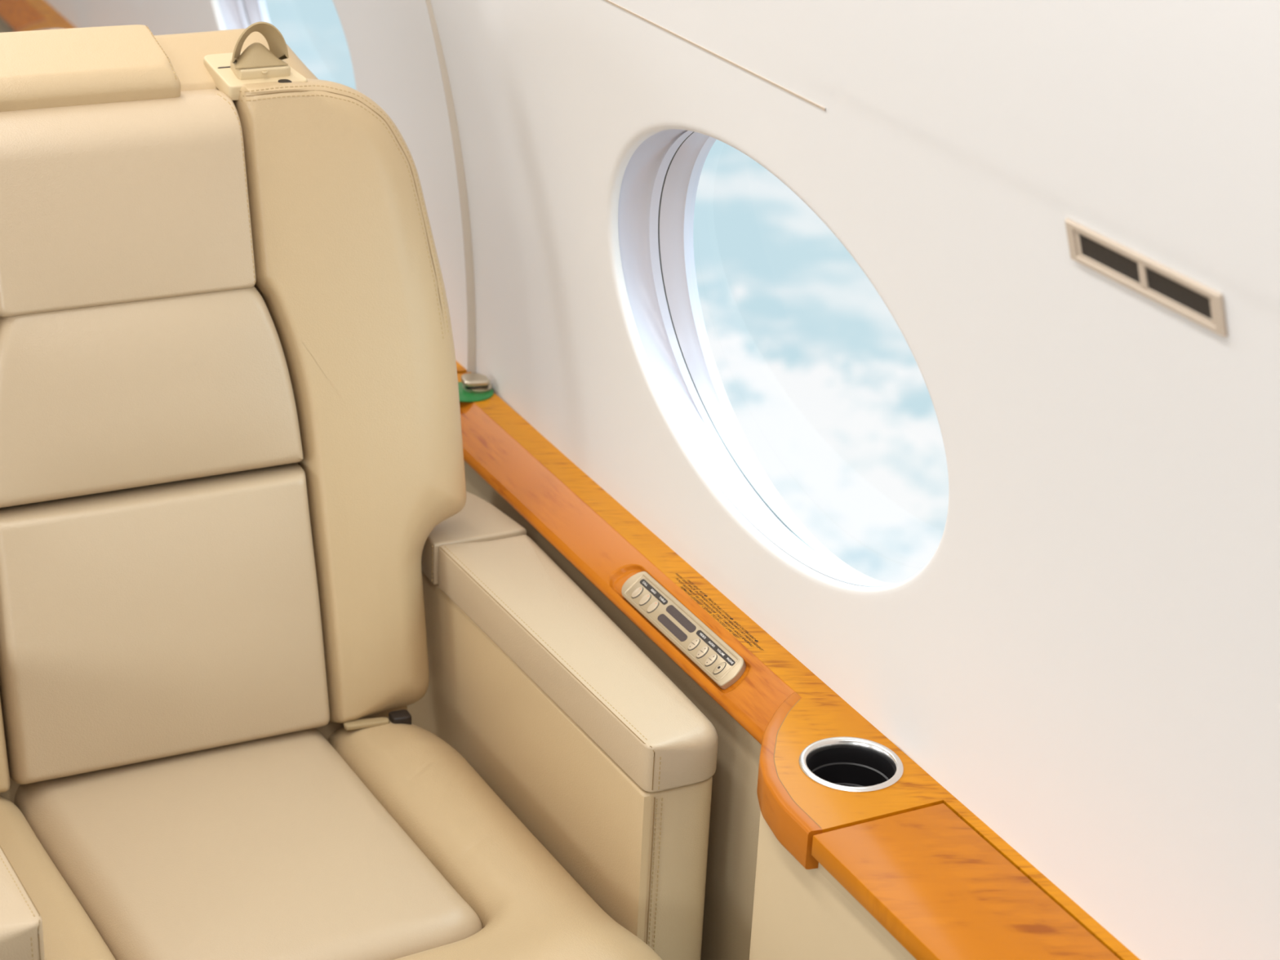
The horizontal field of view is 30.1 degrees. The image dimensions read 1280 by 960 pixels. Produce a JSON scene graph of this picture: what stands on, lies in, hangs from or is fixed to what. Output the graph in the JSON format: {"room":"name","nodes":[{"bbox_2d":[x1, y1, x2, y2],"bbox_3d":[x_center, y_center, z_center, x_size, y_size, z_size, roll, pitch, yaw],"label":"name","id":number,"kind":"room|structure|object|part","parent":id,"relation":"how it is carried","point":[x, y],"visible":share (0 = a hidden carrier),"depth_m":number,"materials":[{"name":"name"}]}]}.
{"room":"aircraft cabin","nodes":[
{"label":"aircraft cabin","id":0,"kind":"room"},
{"bbox_2d":[44,0,1279,959],"bbox_3d":[0.238,-0.126,1.447,0.442,1.270,8.022,-10,27,-25],"label":"wall","id":1,"kind":"structure","parent":0,"point":[1087,662],"depth_m":1.79,"materials":[{"name":"white plastic"}]},
{"bbox_2d":[0,17,13,32],"bbox_3d":[-1.240,-0.672,4.782,0.096,0.612,0.890,-10,27,-25],"label":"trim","id":2,"kind":"structure","parent":1,"relation":"attached to","point":[4,27],"depth_m":4.54,"materials":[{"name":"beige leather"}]},
{"bbox_2d":[0,0,466,373],"bbox_3d":[-0.876,-0.603,3.914,0.144,0.070,2.670,-10,27,-25],"label":"ledge","id":3,"kind":"object","parent":1,"relation":"attached to","point":[19,15],"visible":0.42,"depth_m":4.40,"materials":[{"name":"brown wood"}]},
{"bbox_3d":[-1.279,-0.967,4.661,0.043,0.045,0.825,-10,27,-25],"label":"rail","id":4,"kind":"part","parent":3,"relation":"part of","materials":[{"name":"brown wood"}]},
{"bbox_2d":[217,0,270,30],"bbox_3d":[-0.468,-0.625,3.250,0.137,0.434,0.609,-10,27,-25],"label":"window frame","id":5,"kind":"structure","parent":1,"relation":"in","point":[236,14],"depth_m":3.49,"materials":[{"name":"grey plastic"}]},
{"bbox_2d":[425,0,475,373],"bbox_3d":[-0.234,-0.384,2.719,0.112,0.620,0.003,-10,27,-25],"label":"trim","id":6,"kind":"structure","parent":1,"relation":"attached to","point":[452,118],"depth_m":2.77,"materials":[{"name":"beige plastic"}]},
{"bbox_2d":[463,461,761,959],"bbox_3d":[-0.023,0.356,2.618,0.096,0.612,0.915,-10,27,-25],"label":"panel","id":7,"kind":"object","parent":1,"relation":"attached to","point":[735,811],"depth_m":2.29,"materials":[{"name":"beige leather"}]},
{"bbox_2d":[604,0,825,111],"bbox_3d":[-0.456,-0.797,2.930,0.005,0.003,2.658,-10,27,-25],"label":"trim","id":8,"kind":"structure","parent":1,"relation":"attached to","point":[607,1],"depth_m":2.00,"materials":[{"name":"beige plastic"}]},
{"bbox_2d":[617,128,898,586],"bbox_3d":[0.138,-0.114,2.173,0.137,0.434,0.609,-10,27,-25],"label":"window","id":9,"kind":"structure","parent":1,"relation":"in","point":[660,180],"depth_m":2.38,"materials":[{"name":"grey plastic"}]},
{"bbox_2d":[457,372,1140,959],"bbox_3d":[0.941,0.932,0.684,0.144,0.070,5.337,-10,27,-25],"label":"ledge","id":10,"kind":"object","parent":1,"relation":"attached to","point":[848,804],"visible":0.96,"depth_m":2.04,"materials":[{"name":"brown wood"}]},
{"bbox_2d":[457,373,493,402],"bbox_3d":[-0.201,-0.110,2.788,0.060,0.016,0.060,-10,27,-25],"label":"latch","id":11,"kind":"object","parent":10,"relation":"on","point":[473,387],"visible":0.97,"depth_m":2.78,"materials":[{"name":"green plastic"}]},
{"bbox_3d":[-0.059,0.065,2.495,0.046,0.050,0.852,-10,27,-25],"label":"rail","id":12,"kind":"part","parent":10,"relation":"part of","materials":[{"name":"brown wood"}]},
{"bbox_2d":[621,571,746,689],"bbox_3d":[0.040,0.143,2.314,0.032,0.025,0.220,-10,27,-25],"label":"control panel","id":13,"kind":"object","parent":10,"relation":"attached to","point":[695,640],"visible":1,"depth_m":2.30,"materials":[{"name":"beige plastic"}]},
{"bbox_2d":[657,613,687,641],"bbox_3d":[0.031,0.143,2.314,0.007,0.005,0.055,-10,27,-25],"label":"speaker grille","id":14,"kind":"object","parent":13,"relation":"attached to","point":[673,626],"depth_m":2.31,"materials":[{"name":"grey plastic"}]},
{"bbox_2d":[666,604,696,632],"bbox_3d":[0.040,0.135,2.316,0.007,0.005,0.055,-10,27,-25],"label":"speaker grille","id":15,"kind":"object","parent":13,"relation":"attached to","point":[679,619],"depth_m":2.32,"materials":[{"name":"grey plastic"}]},
{"bbox_2d":[716,665,722,670],"bbox_3d":[0.075,0.177,2.239,0.006,0.004,0.006,-10,27,-25],"label":"socket","id":16,"kind":"object","parent":13,"relation":"attached to","point":[718,667],"depth_m":2.24,"materials":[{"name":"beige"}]},
{"bbox_3d":[1.171,1.112,0.252,0.128,0.019,4.296,-10,27,-25],"label":"lid","id":17,"kind":"part","parent":10,"relation":"part of","materials":[{"name":"brown wood"}]},
{"bbox_2d":[749,812,906,959],"bbox_3d":[1.093,1.400,0.412,0.020,0.607,4.403,-10,27,-25],"label":"panel","id":18,"kind":"object","parent":1,"relation":"attached to","point":[798,914],"depth_m":2.01,"materials":[{"name":"beige fabric"}]},
{"bbox_2d":[1065,217,1227,337],"bbox_3d":[0.326,-0.132,1.540,0.014,0.029,0.160,-10,27,-25],"label":"air vent","id":19,"kind":"object","parent":1,"relation":"in","point":[1203,305],"visible":1,"depth_m":1.53,"materials":[{"name":"beige plastic"}]},
{"bbox_2d":[1079,234,1140,283],"bbox_3d":[0.310,-0.146,1.569,0.008,0.017,0.064,-10,27,-25],"label":"grille","id":20,"kind":"object","parent":19,"relation":"attached to","point":[1101,254],"depth_m":1.57,"materials":[{"name":"grey plastic"}]},
{"bbox_2d":[1145,266,1212,319],"bbox_3d":[0.343,-0.119,1.512,0.008,0.017,0.064,-10,27,-25],"label":"grille","id":21,"kind":"object","parent":19,"relation":"attached to","point":[1169,288],"depth_m":1.51,"materials":[{"name":"grey plastic"}]},
{"bbox_3d":[-0.577,1.141,1.591,2.400,0.030,8.022,-10,27,-25],"label":"floor","id":22,"kind":"structure","parent":0,"visible":0},
{"bbox_2d":[0,21,718,959],"bbox_3d":[-0.369,0.213,2.251,0.764,1.142,0.837,-10,27,-25],"label":"armchair","id":23,"kind":"object","parent":22,"relation":"on","point":[275,684],"visible":1,"depth_m":2.33,"materials":[{"name":"beige leather"}]},
{"bbox_2d":[0,24,181,111],"bbox_3d":[-0.586,-0.389,2.282,0.273,0.066,0.105,-10,27,-25],"label":"cushion","id":24,"kind":"object","parent":23,"relation":"on","point":[118,68],"depth_m":2.28,"materials":[{"name":"beige leather"}]},
{"bbox_2d":[13,727,482,959],"bbox_3d":[-0.381,0.368,2.293,0.345,0.063,0.442,-10,27,-25],"label":"seat cushion","id":25,"kind":"object","parent":23,"relation":"on","point":[257,843],"depth_m":2.26,"materials":[{"name":"beige leather"}]},
{"bbox_3d":[-0.383,-0.403,2.367,0.087,0.030,0.073,-10,27,-25],"label":"belt guide plate","id":26,"kind":"part","parent":23,"relation":"part of","materials":[{"name":"beige plastic"}]},
{"bbox_3d":[-0.110,0.342,2.521,0.106,0.388,0.621,-10,27,-25],"label":"armrest","id":27,"kind":"part","parent":23,"relation":"part of","materials":[{"name":"beige leather"}]}
]}

